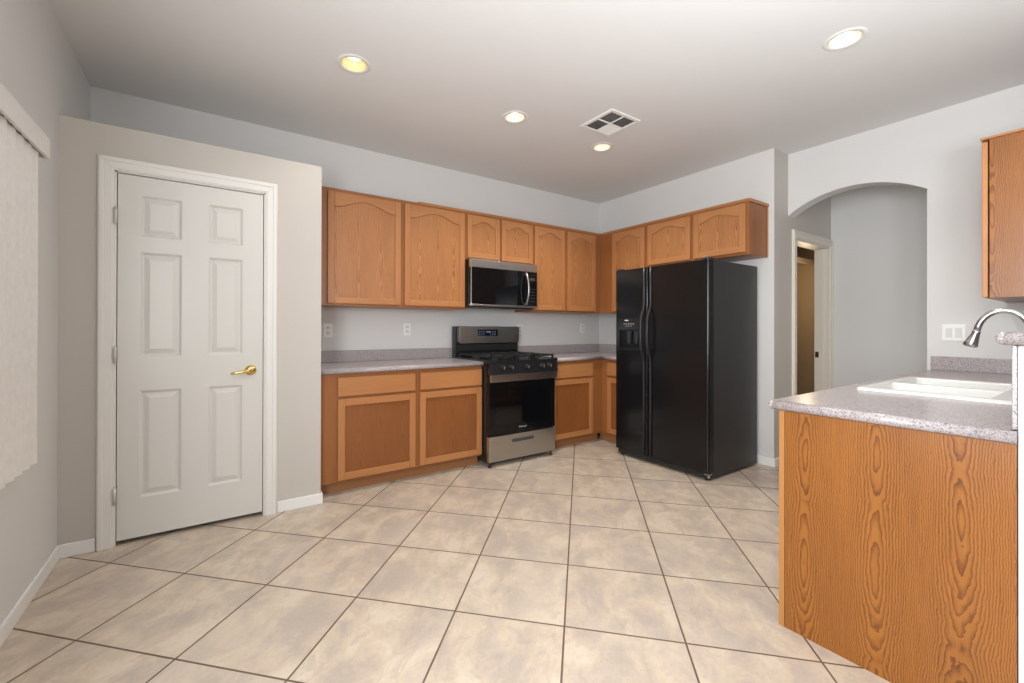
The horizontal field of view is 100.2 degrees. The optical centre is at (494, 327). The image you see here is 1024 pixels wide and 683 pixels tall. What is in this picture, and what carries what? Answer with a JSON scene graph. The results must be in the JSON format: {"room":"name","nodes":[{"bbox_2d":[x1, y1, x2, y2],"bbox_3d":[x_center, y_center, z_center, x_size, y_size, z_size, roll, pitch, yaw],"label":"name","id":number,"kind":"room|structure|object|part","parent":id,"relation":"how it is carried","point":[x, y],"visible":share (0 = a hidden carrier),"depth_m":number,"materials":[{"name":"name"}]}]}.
{"room":"kitchen","nodes":[
{"label":"kitchen","id":0,"kind":"room"},
{"bbox_2d":[0,0,89,624],"bbox_3d":[-0.711,-0.191,-0.277,0.150,2.790,7.520,0,0,-33],"label":"wall","id":1,"kind":"structure","parent":0,"point":[39,66],"depth_m":2.02,"materials":[{"name":"paint"}]},
{"bbox_2d":[0,82,49,488],"bbox_3d":[-1.449,-0.124,1.069,0.100,1.336,1.680,0,0,-33],"label":"vertical blind","id":2,"kind":"object","parent":1,"relation":"attached to","point":[22,141],"visible":1,"depth_m":1.56,"materials":[{"name":"plastic"}]},
{"bbox_3d":[-1.450,-0.746,1.069,0.035,0.040,1.640,0,0,-33],"label":"head rail","id":3,"kind":"part","parent":2,"relation":"part of","materials":[{"name":"white plastic"}]},
{"bbox_2d":[0,546,58,647],"bbox_3d":[-1.165,1.169,0.550,0.012,0.072,4.003,0,0,-33],"label":"baseboard","id":4,"kind":"structure","parent":1,"relation":"attached to","point":[16,612],"depth_m":1.84,"materials":[{"name":"white wood"}]},
{"bbox_2d":[57,115,321,550],"bbox_3d":[-1.923,0.051,2.874,1.298,2.316,0.685,0,0,-33],"label":"wall","id":5,"kind":"structure","parent":0,"point":[80,140],"depth_m":2.47,"materials":[{"name":"beige paint"}]},
{"bbox_2d":[96,154,277,551],"bbox_3d":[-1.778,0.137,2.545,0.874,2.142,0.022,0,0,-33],"label":"trim","id":6,"kind":"structure","parent":5,"relation":"attached to","point":[106,165],"depth_m":2.34,"materials":[{"name":"white wood"}]},
{"bbox_2d":[112,173,262,540],"bbox_3d":[-1.784,0.165,2.541,0.725,2.034,0.102,0,0,-33],"label":"door","id":7,"kind":"structure","parent":5,"relation":"in","point":[188,353],"depth_m":2.54,"materials":[{"name":"white wood"}]},
{"bbox_3d":[-1.925,-0.130,2.474,0.194,0.595,0.014,0,0,-33],"label":"raised panel","id":8,"kind":"part","parent":7,"relation":"part of","materials":[{"name":"white wood"}]},
{"bbox_3d":[-1.927,0.660,2.472,0.194,0.605,0.014,0,0,-33],"label":"raised panel","id":9,"kind":"part","parent":7,"relation":"part of","materials":[{"name":"white wood"}]},
{"bbox_3d":[-1.924,-0.631,2.475,0.194,0.237,0.014,0,0,-33],"label":"raised panel","id":10,"kind":"part","parent":7,"relation":"part of","materials":[{"name":"white wood"}]},
{"bbox_3d":[-1.660,-0.630,2.649,0.182,0.237,0.014,0,0,-33],"label":"raised panel","id":11,"kind":"part","parent":7,"relation":"part of","materials":[{"name":"white wood"}]},
{"bbox_3d":[-1.661,-0.129,2.648,0.182,0.595,0.014,0,0,-33],"label":"raised panel","id":12,"kind":"part","parent":7,"relation":"part of","materials":[{"name":"white wood"}]},
{"bbox_3d":[-1.663,0.661,2.646,0.182,0.605,0.014,0,0,-33],"label":"raised panel","id":13,"kind":"part","parent":7,"relation":"part of","materials":[{"name":"white wood"}]},
{"bbox_3d":[-1.570,0.276,2.661,0.125,0.032,0.066,0,0,-33],"label":"lever handle","id":14,"kind":"part","parent":7,"relation":"part of","materials":[{"name":"gold metal"}]},
{"bbox_2d":[57,491,322,558],"bbox_3d":[-1.749,1.173,2.615,1.310,0.072,0.087,0,0,-33],"label":"baseboard","id":15,"kind":"structure","parent":5,"relation":"attached to","point":[66,550],"depth_m":2.79,"materials":[{"name":"white wood"}]},
{"bbox_2d":[90,86,598,357],"bbox_3d":[-0.706,-0.181,4.158,5.042,2.790,0.120,0,0,-33],"label":"wall","id":16,"kind":"structure","parent":0,"point":[344,167],"depth_m":3.92,"materials":[{"name":"paint"}]},
{"bbox_2d":[324,324,332,336],"bbox_3d":[-1.405,0.027,3.619,0.072,0.116,0.009,0,0,-33],"label":"wall outlet","id":17,"kind":"object","parent":16,"relation":"attached to","point":[328,328],"visible":1,"depth_m":3.62,"materials":[{"name":"white plastic"}]},
{"bbox_2d":[321,186,401,308],"bbox_3d":[-1.166,-0.629,3.580,0.710,0.918,0.338,0,0,-33],"label":"upper cabinet","id":18,"kind":"object","parent":16,"relation":"attached to","point":[361,233],"visible":0.95,"depth_m":3.45,"materials":[{"name":"brown wood"}]},
{"bbox_3d":[-1.045,-0.622,3.474,0.504,0.781,0.006,0,0,-33],"label":"door panel","id":19,"kind":"part","parent":18,"relation":"part of","materials":[{"name":"brown wood"}]},
{"bbox_2d":[321,348,450,362],"bbox_3d":[-1.000,0.250,3.880,1.350,0.098,0.019,0,0,-33],"label":"backsplash","id":20,"kind":"structure","parent":16,"relation":"attached to","point":[422,353],"depth_m":3.87,"materials":[{"name":"stone"}]},
{"bbox_2d":[403,323,410,335],"bbox_3d":[-0.816,0.019,4.008,0.072,0.116,0.009,0,0,-33],"label":"wall outlet","id":21,"kind":"object","parent":16,"relation":"attached to","point":[406,326],"visible":1,"depth_m":4.00,"materials":[{"name":"white plastic"}]},
{"bbox_2d":[392,200,465,310],"bbox_3d":[-0.611,-0.631,3.946,0.618,0.926,0.338,0,0,-33],"label":"upper cabinet","id":22,"kind":"object","parent":16,"relation":"attached to","point":[433,236],"visible":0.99,"depth_m":3.80,"materials":[{"name":"brown wood"}]},
{"bbox_3d":[-0.524,-0.621,3.817,0.497,0.781,0.006,0,0,-33],"label":"door panel","id":23,"kind":"part","parent":22,"relation":"part of","materials":[{"name":"brown wood"}]},
{"bbox_3d":[-0.550,-1.084,3.992,0.469,0.020,0.329,0,0,-33],"label":"moulding","id":24,"kind":"part","parent":22,"relation":"part of","materials":[{"name":"brown wood"}]},
{"bbox_2d":[465,210,532,264],"bbox_3d":[-0.018,-0.863,4.337,0.800,0.458,0.338,0,0,-33],"label":"upper cabinet","id":25,"kind":"object","parent":16,"relation":"attached to","point":[487,236],"visible":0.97,"depth_m":4.17,"materials":[{"name":"brown wood"}]},
{"bbox_3d":[-0.100,-0.853,4.093,0.361,0.408,0.021,0,0,-33],"label":"door","id":26,"kind":"part","parent":25,"relation":"part of","materials":[{"name":"brown wood"}]},
{"bbox_3d":[-0.102,-0.853,4.096,0.273,0.313,0.006,0,0,-33],"label":"door panel","id":27,"kind":"part","parent":25,"relation":"part of","materials":[{"name":"brown wood"}]},
{"bbox_3d":[-0.020,-1.082,4.341,0.800,0.020,0.329,0,0,-33],"label":"moulding","id":28,"kind":"part","parent":25,"relation":"part of","materials":[{"name":"brown wood"}]},
{"bbox_2d":[465,258,536,309],"bbox_3d":[0.014,-0.407,4.272,0.780,0.451,0.479,0,0,-33],"label":"microwave","id":29,"kind":"object","parent":25,"relation":"attached to","point":[489,284],"visible":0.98,"depth_m":4.09,"materials":[{"name":"black glass"}]},
{"bbox_3d":[0.048,-0.385,4.107,0.630,0.340,0.033,0,0,-33],"label":"door","id":30,"kind":"part","parent":29,"relation":"part of","materials":[{"name":"black glass"}]},
{"bbox_3d":[0.330,-0.379,4.234,0.026,0.326,0.067,0,0,-33],"label":"handle","id":31,"kind":"part","parent":29,"relation":"part of","materials":[{"name":"silver metal"}]},
{"bbox_3d":[0.369,-0.383,4.319,0.134,0.340,0.034,0,0,-33],"label":"control panel","id":32,"kind":"part","parent":29,"relation":"part of","materials":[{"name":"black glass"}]},
{"bbox_3d":[0.232,-0.852,4.312,0.386,0.408,0.021,0,0,-33],"label":"door","id":33,"kind":"part","parent":25,"relation":"part of","materials":[{"name":"brown wood"}]},
{"bbox_3d":[0.230,-0.852,4.314,0.298,0.313,0.006,0,0,-33],"label":"door panel","id":34,"kind":"part","parent":25,"relation":"part of","materials":[{"name":"brown wood"}]},
{"bbox_2d":[517,324,521,334],"bbox_3d":[0.280,0.023,4.731,0.072,0.116,0.009,0,0,-33],"label":"wall outlet","id":35,"kind":"object","parent":16,"relation":"attached to","point":[518,325],"visible":0.78,"depth_m":4.73,"materials":[{"name":"white plastic"}]},
{"bbox_2d":[515,222,599,313],"bbox_3d":[0.735,-0.626,4.833,1.001,0.926,0.338,0,0,-33],"label":"upper cabinet","id":36,"kind":"object","parent":16,"relation":"attached to","point":[567,260],"visible":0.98,"depth_m":4.68,"materials":[{"name":"brown wood"}]},
{"bbox_3d":[0.591,-0.617,4.548,0.419,0.876,0.021,0,0,-33],"label":"door","id":37,"kind":"part","parent":36,"relation":"part of","materials":[{"name":"brown wood"}]},
{"bbox_3d":[0.589,-0.616,4.551,0.331,0.781,0.006,0,0,-33],"label":"door panel","id":38,"kind":"part","parent":36,"relation":"part of","materials":[{"name":"brown wood"}]},
{"bbox_3d":[0.733,-1.079,4.838,1.001,0.020,0.329,0,0,-33],"label":"moulding","id":39,"kind":"part","parent":36,"relation":"part of","materials":[{"name":"brown wood"}]},
{"bbox_3d":[0.981,-0.615,4.805,0.436,0.876,0.021,0,0,-33],"label":"door","id":40,"kind":"part","parent":36,"relation":"part of","materials":[{"name":"brown wood"}]},
{"bbox_3d":[0.979,-0.615,4.808,0.348,0.781,0.006,0,0,-33],"label":"door panel","id":41,"kind":"part","parent":36,"relation":"part of","materials":[{"name":"brown wood"}]},
{"bbox_2d":[518,344,615,353],"bbox_3d":[1.037,0.256,4.639,1.358,0.098,0.993,0,0,-33],"label":"backsplash","id":42,"kind":"structure","parent":16,"relation":"attached to","point":[548,349],"depth_m":5.12,"materials":[{"name":"stone"}]},
{"bbox_2d":[580,323,583,332],"bbox_3d":[1.084,0.011,5.260,0.072,0.116,0.009,0,0,-33],"label":"wall outlet","id":43,"kind":"object","parent":16,"relation":"attached to","point":[581,324],"visible":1,"depth_m":5.25,"materials":[{"name":"white plastic"}]},
{"bbox_2d":[0,433,890,682],"bbox_3d":[2.426,1.267,2.107,8.022,0.100,8.350,0,0,-33],"label":"floor","id":44,"kind":"structure","parent":0,"point":[590,561],"depth_m":1.98,"materials":[{"name":"tile"}]},
{"bbox_2d":[321,370,416,494],"bbox_3d":[-1.082,0.774,3.466,0.734,0.875,0.618,0,0,-33],"label":"base cabinet","id":45,"kind":"object","parent":44,"relation":"on","point":[369,419],"visible":0.84,"depth_m":3.20,"materials":[{"name":"brown wood"}]},
{"bbox_3d":[-0.878,0.814,3.241,0.596,0.584,0.018,0,0,-33],"label":"door","id":46,"kind":"part","parent":45,"relation":"part of","materials":[{"name":"brown wood"}]},
{"bbox_3d":[-0.877,0.433,3.242,0.596,0.138,0.018,0,0,-33],"label":"drawer","id":47,"kind":"part","parent":45,"relation":"part of","materials":[{"name":"brown wood"}]},
{"bbox_3d":[-0.880,0.814,3.246,0.508,0.496,0.006,0,0,-33],"label":"door panel","id":48,"kind":"part","parent":45,"relation":"part of","materials":[{"name":"brown wood"}]},
{"bbox_2d":[414,366,481,475],"bbox_3d":[-0.524,0.777,3.834,0.601,0.875,0.618,0,0,-33],"label":"base cabinet","id":49,"kind":"object","parent":44,"relation":"on","point":[449,400],"visible":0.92,"depth_m":3.57,"materials":[{"name":"brown wood"}]},
{"bbox_2d":[321,348,483,374],"bbox_3d":[-0.830,0.269,3.623,1.350,0.136,0.634,0,0,-33],"label":"countertop","id":50,"kind":"structure","parent":49,"relation":"on","point":[345,361],"depth_m":3.67,"materials":[{"name":"stone"}]},
{"bbox_3d":[-0.355,0.816,3.586,0.581,0.584,0.018,0,0,-33],"label":"door","id":51,"kind":"part","parent":49,"relation":"part of","materials":[{"name":"brown wood"}]},
{"bbox_3d":[-0.352,0.435,3.588,0.577,0.138,0.018,0,0,-33],"label":"drawer","id":52,"kind":"part","parent":49,"relation":"part of","materials":[{"name":"brown wood"}]},
{"bbox_3d":[-0.357,0.816,3.591,0.493,0.496,0.006,0,0,-33],"label":"door panel","id":53,"kind":"part","parent":49,"relation":"part of","materials":[{"name":"brown wood"}]},
{"bbox_2d":[452,326,557,467],"bbox_3d":[0.099,0.604,4.128,0.762,1.225,0.744,0,0,-33],"label":"gas range","id":54,"kind":"object","parent":44,"relation":"on","point":[518,388],"visible":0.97,"depth_m":3.89,"materials":[{"name":"black metal"}]},
{"bbox_2d":[456,356,557,363],"bbox_3d":[0.113,0.299,4.109,0.762,0.024,0.622,0,0,-33],"label":"cooktop","id":55,"kind":"object","parent":54,"relation":"in","point":[516,359],"depth_m":3.90,"materials":[{"name":"black metal"}]},
{"bbox_3d":[0.257,1.058,3.887,0.748,0.220,0.039,0,0,-33],"label":"storage drawer","id":56,"kind":"part","parent":54,"relation":"part of","materials":[{"name":"silver metal"}]},
{"bbox_3d":[0.257,0.683,3.889,0.748,0.514,0.036,0,0,-33],"label":"oven door","id":57,"kind":"part","parent":54,"relation":"part of","materials":[{"name":"black glass"}]},
{"bbox_3d":[0.272,0.355,3.868,0.752,0.121,0.060,0,0,-33],"label":"control panel","id":58,"kind":"part","parent":54,"relation":"part of","materials":[{"name":"black metal"}]},
{"bbox_3d":[0.277,0.443,3.860,0.746,0.066,0.034,0,0,-33],"label":"door handle","id":59,"kind":"part","parent":54,"relation":"part of","materials":[{"name":"silver metal"}]},
{"bbox_2d":[553,359,601,447],"bbox_3d":[0.682,0.781,4.629,0.756,0.875,0.618,0,0,-33],"label":"base cabinet","id":60,"kind":"object","parent":44,"relation":"on","point":[578,384],"visible":0.62,"depth_m":4.39,"materials":[{"name":"brown wood"}]},
{"bbox_2d":[518,344,615,361],"bbox_3d":[1.037,0.275,4.639,1.358,0.136,0.993,0,0,-33],"label":"countertop","id":61,"kind":"structure","parent":60,"relation":"on","point":[576,352],"depth_m":4.96,"materials":[{"name":"stone"}]},
{"bbox_3d":[0.795,0.820,4.350,0.483,0.496,0.006,0,0,-33],"label":"door panel","id":62,"kind":"part","parent":60,"relation":"part of","materials":[{"name":"brown wood"}]},
{"bbox_3d":[0.797,0.820,4.346,0.571,0.584,0.018,0,0,-33],"label":"door","id":63,"kind":"part","parent":60,"relation":"part of","materials":[{"name":"brown wood"}]},
{"bbox_3d":[0.798,0.439,4.347,0.571,0.138,0.018,0,0,-33],"label":"drawer","id":64,"kind":"part","parent":60,"relation":"part of","materials":[{"name":"brown wood"}]},
{"bbox_2d":[600,359,615,442],"bbox_3d":[1.490,0.783,4.618,0.619,0.875,0.457,0,0,-33],"label":"base cabinet","id":65,"kind":"object","parent":44,"relation":"on","point":[608,433],"visible":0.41,"depth_m":4.50,"materials":[{"name":"brown wood"}]},
{"bbox_3d":[1.278,0.440,4.396,0.018,0.138,0.295,0,0,-33],"label":"drawer","id":66,"kind":"part","parent":65,"relation":"part of","materials":[{"name":"brown wood"}]},
{"bbox_3d":[1.277,0.821,4.396,0.018,0.584,0.295,0,0,-33],"label":"door","id":67,"kind":"part","parent":65,"relation":"part of","materials":[{"name":"brown wood"}]},
{"bbox_3d":[1.281,0.821,4.398,0.006,0.496,0.207,0,0,-33],"label":"door panel","id":68,"kind":"part","parent":65,"relation":"part of","materials":[{"name":"brown wood"}]},
{"bbox_2d":[616,257,756,480],"bbox_3d":[1.720,0.332,3.932,0.838,1.775,0.931,0,0,-33],"label":"refrigerator","id":69,"kind":"object","parent":44,"relation":"on","point":[686,332],"visible":1,"depth_m":3.61,"materials":[{"name":"black metal"}]},
{"bbox_3d":[1.296,0.307,3.994,0.066,1.692,0.362,0,0,-33],"label":"freezer door","id":70,"kind":"part","parent":69,"relation":"part of","materials":[{"name":"black metal"}]},
{"bbox_3d":[1.323,0.305,3.832,0.065,1.677,0.021,0,0,-33],"label":"handle","id":71,"kind":"part","parent":69,"relation":"part of","materials":[{"name":"black plastic"}]},
{"bbox_3d":[1.360,0.305,3.775,0.065,1.677,0.021,0,0,-33],"label":"handle","id":72,"kind":"part","parent":69,"relation":"part of","materials":[{"name":"black plastic"}]},
{"bbox_3d":[1.553,0.307,3.603,0.066,1.692,0.561,0,0,-33],"label":"fresh food door","id":73,"kind":"part","parent":69,"relation":"part of","materials":[{"name":"black metal"}]},
{"bbox_2d":[779,410,1017,682],"bbox_3d":[2.349,0.779,2.159,2.429,0.875,0.620,0,0,-33],"label":"base cabinet","id":74,"kind":"object","parent":44,"relation":"on","point":[898,547],"visible":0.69,"depth_m":1.44,"materials":[{"name":"brown wood"}]},
{"bbox_2d":[768,345,1019,443],"bbox_3d":[2.329,0.199,2.169,2.454,0.284,0.657,0,0,-33],"label":"countertop","id":75,"kind":"structure","parent":74,"relation":"on","point":[997,422],"depth_m":1.62,"materials":[{"name":"stone"}]},
{"bbox_2d":[856,377,1011,404],"bbox_3d":[2.240,0.379,2.077,0.860,0.181,0.533,0,0,-33],"label":"sink","id":76,"kind":"object","parent":75,"relation":"in","point":[979,391],"visible":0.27,"depth_m":2.11,"materials":[{"name":"white enamel"}]},
{"bbox_3d":[2.050,0.379,1.988,0.357,0.179,0.385,0,0,-33],"label":"bowl","id":77,"kind":"part","parent":76,"relation":"part of","materials":[{"name":"white ceramic"}]},
{"bbox_3d":[2.385,0.380,2.208,0.387,0.179,0.385,0,0,-33],"label":"bowl","id":78,"kind":"part","parent":76,"relation":"part of","materials":[{"name":"white ceramic"}]},
{"bbox_2d":[963,308,1023,347],"bbox_3d":[2.361,0.099,1.990,0.098,0.379,0.244,0,0,-33],"label":"kitchen faucet","id":79,"kind":"object","parent":75,"relation":"on","point":[972,340],"visible":0.96,"depth_m":2.02,"materials":[{"name":"silver metal"}]},
{"bbox_3d":[2.351,0.034,1.975,0.025,0.249,0.190,0,0,-33],"label":"spout","id":80,"kind":"part","parent":79,"relation":"part of","materials":[{"name":"silver metal"}]},
{"bbox_3d":[2.179,0.178,1.683,1.606,0.245,0.010,0,0,-33],"label":"splash panel","id":81,"kind":"part","parent":75,"relation":"part of","materials":[{"name":"stone"}]},
{"bbox_2d":[47,0,1023,203],"bbox_3d":[2.432,-1.648,2.114,8.022,0.150,8.350,0,0,-33],"label":"ceiling","id":82,"kind":"structure","parent":0,"point":[709,84],"depth_m":2.64,"materials":[{"name":"paint"}]},
{"bbox_2d":[337,54,370,73],"bbox_3d":[-0.842,-1.607,2.567,0.196,0.066,0.196,0,0,-33],"label":"recessed light","id":83,"kind":"object","parent":82,"relation":"in","point":[352,63],"visible":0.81,"depth_m":2.60,"materials":[{"name":"white"}]},
{"bbox_2d":[502,110,527,123],"bbox_3d":[0.155,-1.603,3.206,0.196,0.066,0.196,0,0,-33],"label":"recessed light","id":84,"kind":"object","parent":82,"relation":"in","point":[515,116],"visible":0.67,"depth_m":3.25,"materials":[{"name":"white"}]},
{"bbox_2d":[591,142,613,151],"bbox_3d":[0.940,-1.600,3.732,0.196,0.066,0.196,0,0,-33],"label":"recessed light","id":85,"kind":"object","parent":82,"relation":"in","point":[603,146],"visible":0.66,"depth_m":3.78,"materials":[{"name":"white plastic"}]},
{"bbox_2d":[580,109,640,136],"bbox_3d":[0.892,-1.569,3.297,0.320,0.009,0.320,0,0,-33],"label":"ceiling vent","id":86,"kind":"object","parent":82,"relation":"in","point":[611,122],"visible":1,"depth_m":3.29,"materials":[{"name":"white plastic"}]},
{"bbox_2d":[822,26,868,50],"bbox_3d":[1.915,-1.601,2.336,0.196,0.066,0.196,0,0,-33],"label":"recessed light","id":87,"kind":"object","parent":82,"relation":"in","point":[843,39],"visible":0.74,"depth_m":2.36,"materials":[{"name":"white"}]},
{"bbox_2d":[599,148,780,458],"bbox_3d":[1.939,-0.174,4.617,0.120,2.790,2.025,0,0,-33],"label":"wall","id":88,"kind":"structure","parent":0,"point":[757,176],"depth_m":3.86,"materials":[{"name":"paint"}]},
{"bbox_2d":[600,223,646,313],"bbox_3d":[1.539,-0.624,4.801,0.346,0.926,0.637,0,0,-33],"label":"upper cabinet","id":89,"kind":"object","parent":88,"relation":"attached to","point":[624,248],"visible":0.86,"depth_m":4.77,"materials":[{"name":"brown wood"}]},
{"bbox_3d":[1.544,-1.077,4.805,0.337,0.020,0.637,0,0,-33],"label":"moulding","id":90,"kind":"part","parent":89,"relation":"part of","materials":[{"name":"brown wood"}]},
{"bbox_3d":[1.454,-0.614,4.642,0.006,0.781,0.342,0,0,-33],"label":"door panel","id":91,"kind":"part","parent":89,"relation":"part of","materials":[{"name":"brown wood"}]},
{"bbox_3d":[1.451,-0.615,4.640,0.021,0.876,0.430,0,0,-33],"label":"door","id":92,"kind":"part","parent":89,"relation":"part of","materials":[{"name":"brown wood"}]},
{"bbox_2d":[647,198,768,266],"bbox_3d":[1.998,-0.853,4.107,0.346,0.470,1.026,0,0,-33],"label":"upper cabinet","id":93,"kind":"object","parent":88,"relation":"attached to","point":[734,231],"visible":0.99,"depth_m":3.85,"materials":[{"name":"brown wood"}]},
{"bbox_3d":[1.723,-0.844,4.235,0.006,0.323,0.385,0,0,-33],"label":"door panel","id":94,"kind":"part","parent":93,"relation":"part of","materials":[{"name":"brown wood"}]},
{"bbox_3d":[1.720,-0.844,4.233,0.021,0.418,0.473,0,0,-33],"label":"door","id":95,"kind":"part","parent":93,"relation":"part of","materials":[{"name":"brown wood"}]},
{"bbox_3d":[1.999,-1.078,4.115,0.337,0.020,1.014,0,0,-33],"label":"moulding","id":96,"kind":"part","parent":93,"relation":"part of","materials":[{"name":"brown wood"}]},
{"bbox_3d":[2.000,-0.844,3.814,0.006,0.323,0.378,0,0,-33],"label":"door panel","id":97,"kind":"part","parent":93,"relation":"part of","materials":[{"name":"brown wood"}]},
{"bbox_3d":[1.997,-0.844,3.813,0.021,0.418,0.466,0,0,-33],"label":"door","id":98,"kind":"part","parent":93,"relation":"part of","materials":[{"name":"brown wood"}]},
{"bbox_3d":[2.280,-0.853,3.685,0.339,0.470,0.012,0,0,-33],"label":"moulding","id":99,"kind":"part","parent":93,"relation":"part of","materials":[{"name":"brown wood"}]},
{"bbox_2d":[757,455,778,466],"bbox_3d":[2.247,1.185,4.333,0.354,0.072,1.237,0,0,-33],"label":"baseboard","id":100,"kind":"structure","parent":88,"relation":"attached to","point":[763,460],"depth_m":3.77,"materials":[{"name":"white wood"}]},
{"bbox_2d":[780,151,830,397],"bbox_3d":[3.211,-0.171,4.750,2.150,2.790,0.845,0,0,-33],"label":"wall","id":101,"kind":"structure","parent":0,"point":[816,219],"depth_m":4.21,"materials":[{"name":"beige paint"}]},
{"bbox_2d":[797,257,813,264],"bbox_3d":[3.163,-0.788,4.900,1.828,0.055,0.299,0,0,-33],"label":"closet shelf","id":102,"kind":"object","parent":101,"relation":"attached to","point":[800,261],"visible":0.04,"depth_m":5.10,"materials":[{"name":"beige wood"}]},
{"bbox_2d":[792,229,832,395],"bbox_3d":[3.108,0.162,4.162,0.897,2.122,0.022,0,0,-33],"label":"trim","id":103,"kind":"structure","parent":101,"relation":"attached to","point":[796,234],"depth_m":3.98,"materials":[{"name":"beige wood"}]},
{"bbox_2d":[797,239,828,391],"bbox_3d":[3.078,0.199,4.227,0.771,2.048,0.120,0,0,-33],"label":"trim","id":104,"kind":"structure","parent":101,"relation":"attached to","point":[821,253],"depth_m":4.42,"materials":[{"name":"beige wood"}]},
{"bbox_2d":[831,185,926,387],"bbox_3d":[5.008,-0.172,2.209,0.120,2.790,5.375,0,0,-33],"label":"wall","id":105,"kind":"structure","parent":0,"point":[879,233],"depth_m":4.10,"materials":[{"name":"paint"}]},
{"bbox_2d":[788,84,1023,370],"bbox_3d":[3.165,-0.174,3.252,0.130,2.790,1.605,0,0,-33],"label":"wall","id":106,"kind":"structure","parent":0,"point":[938,152],"depth_m":3.06,"materials":[{"name":"paint"}]},
{"bbox_2d":[942,324,965,340],"bbox_3d":[3.237,0.037,3.014,0.010,0.118,0.118,0,0,-33],"label":"light switch","id":107,"kind":"object","parent":106,"relation":"attached to","point":[950,332],"visible":0.94,"depth_m":3.02,"materials":[{"name":"white plastic"}]},
{"bbox_2d":[931,356,1011,373],"bbox_3d":[3.344,0.257,2.840,0.020,0.098,0.636,0,0,-33],"label":"backsplash","id":108,"kind":"structure","parent":106,"relation":"attached to","point":[966,364],"depth_m":2.93,"materials":[{"name":"stone"}]},
{"bbox_2d":[1018,345,1023,682],"bbox_3d":[2.223,0.635,1.614,1.606,1.160,0.150,0,0,-33],"label":"wall","id":109,"kind":"structure","parent":0,"point":[1021,347],"depth_m":1.23,"materials":[{"name":"paint"}]},
{"bbox_2d":[994,332,1023,344],"bbox_3d":[2.259,0.035,1.527,1.645,0.038,0.420,0,0,-33],"label":"bar ledge","id":110,"kind":"object","parent":109,"relation":"on","point":[1003,338],"visible":1,"depth_m":1.23,"materials":[{"name":"stone"}]},
{"bbox_3d":[3.299,-0.176,2.307,0.947,2.790,0.120,0,0,-33],"label":"wall","id":111,"kind":"structure","parent":0,"visible":0},
{"bbox_2d":[980,128,1023,302],"bbox_3d":[3.144,-0.613,2.479,0.756,0.900,0.335,0,0,-33],"label":"upper cabinet","id":112,"kind":"object","parent":111,"relation":"attached to","point":[1003,153],"visible":1,"depth_m":2.35,"materials":[{"name":"brown wood"}]},
{"bbox_3d":[2.909,-0.604,2.503,0.360,0.880,0.026,0,0,-33],"label":"door","id":113,"kind":"part","parent":112,"relation":"part of","materials":[{"name":"brown wood"}]},
{"bbox_3d":[3.146,-1.057,2.480,0.756,0.012,0.335,0,0,-33],"label":"moulding","id":114,"kind":"part","parent":112,"relation":"part of","materials":[{"name":"brown wood"}]}
]}

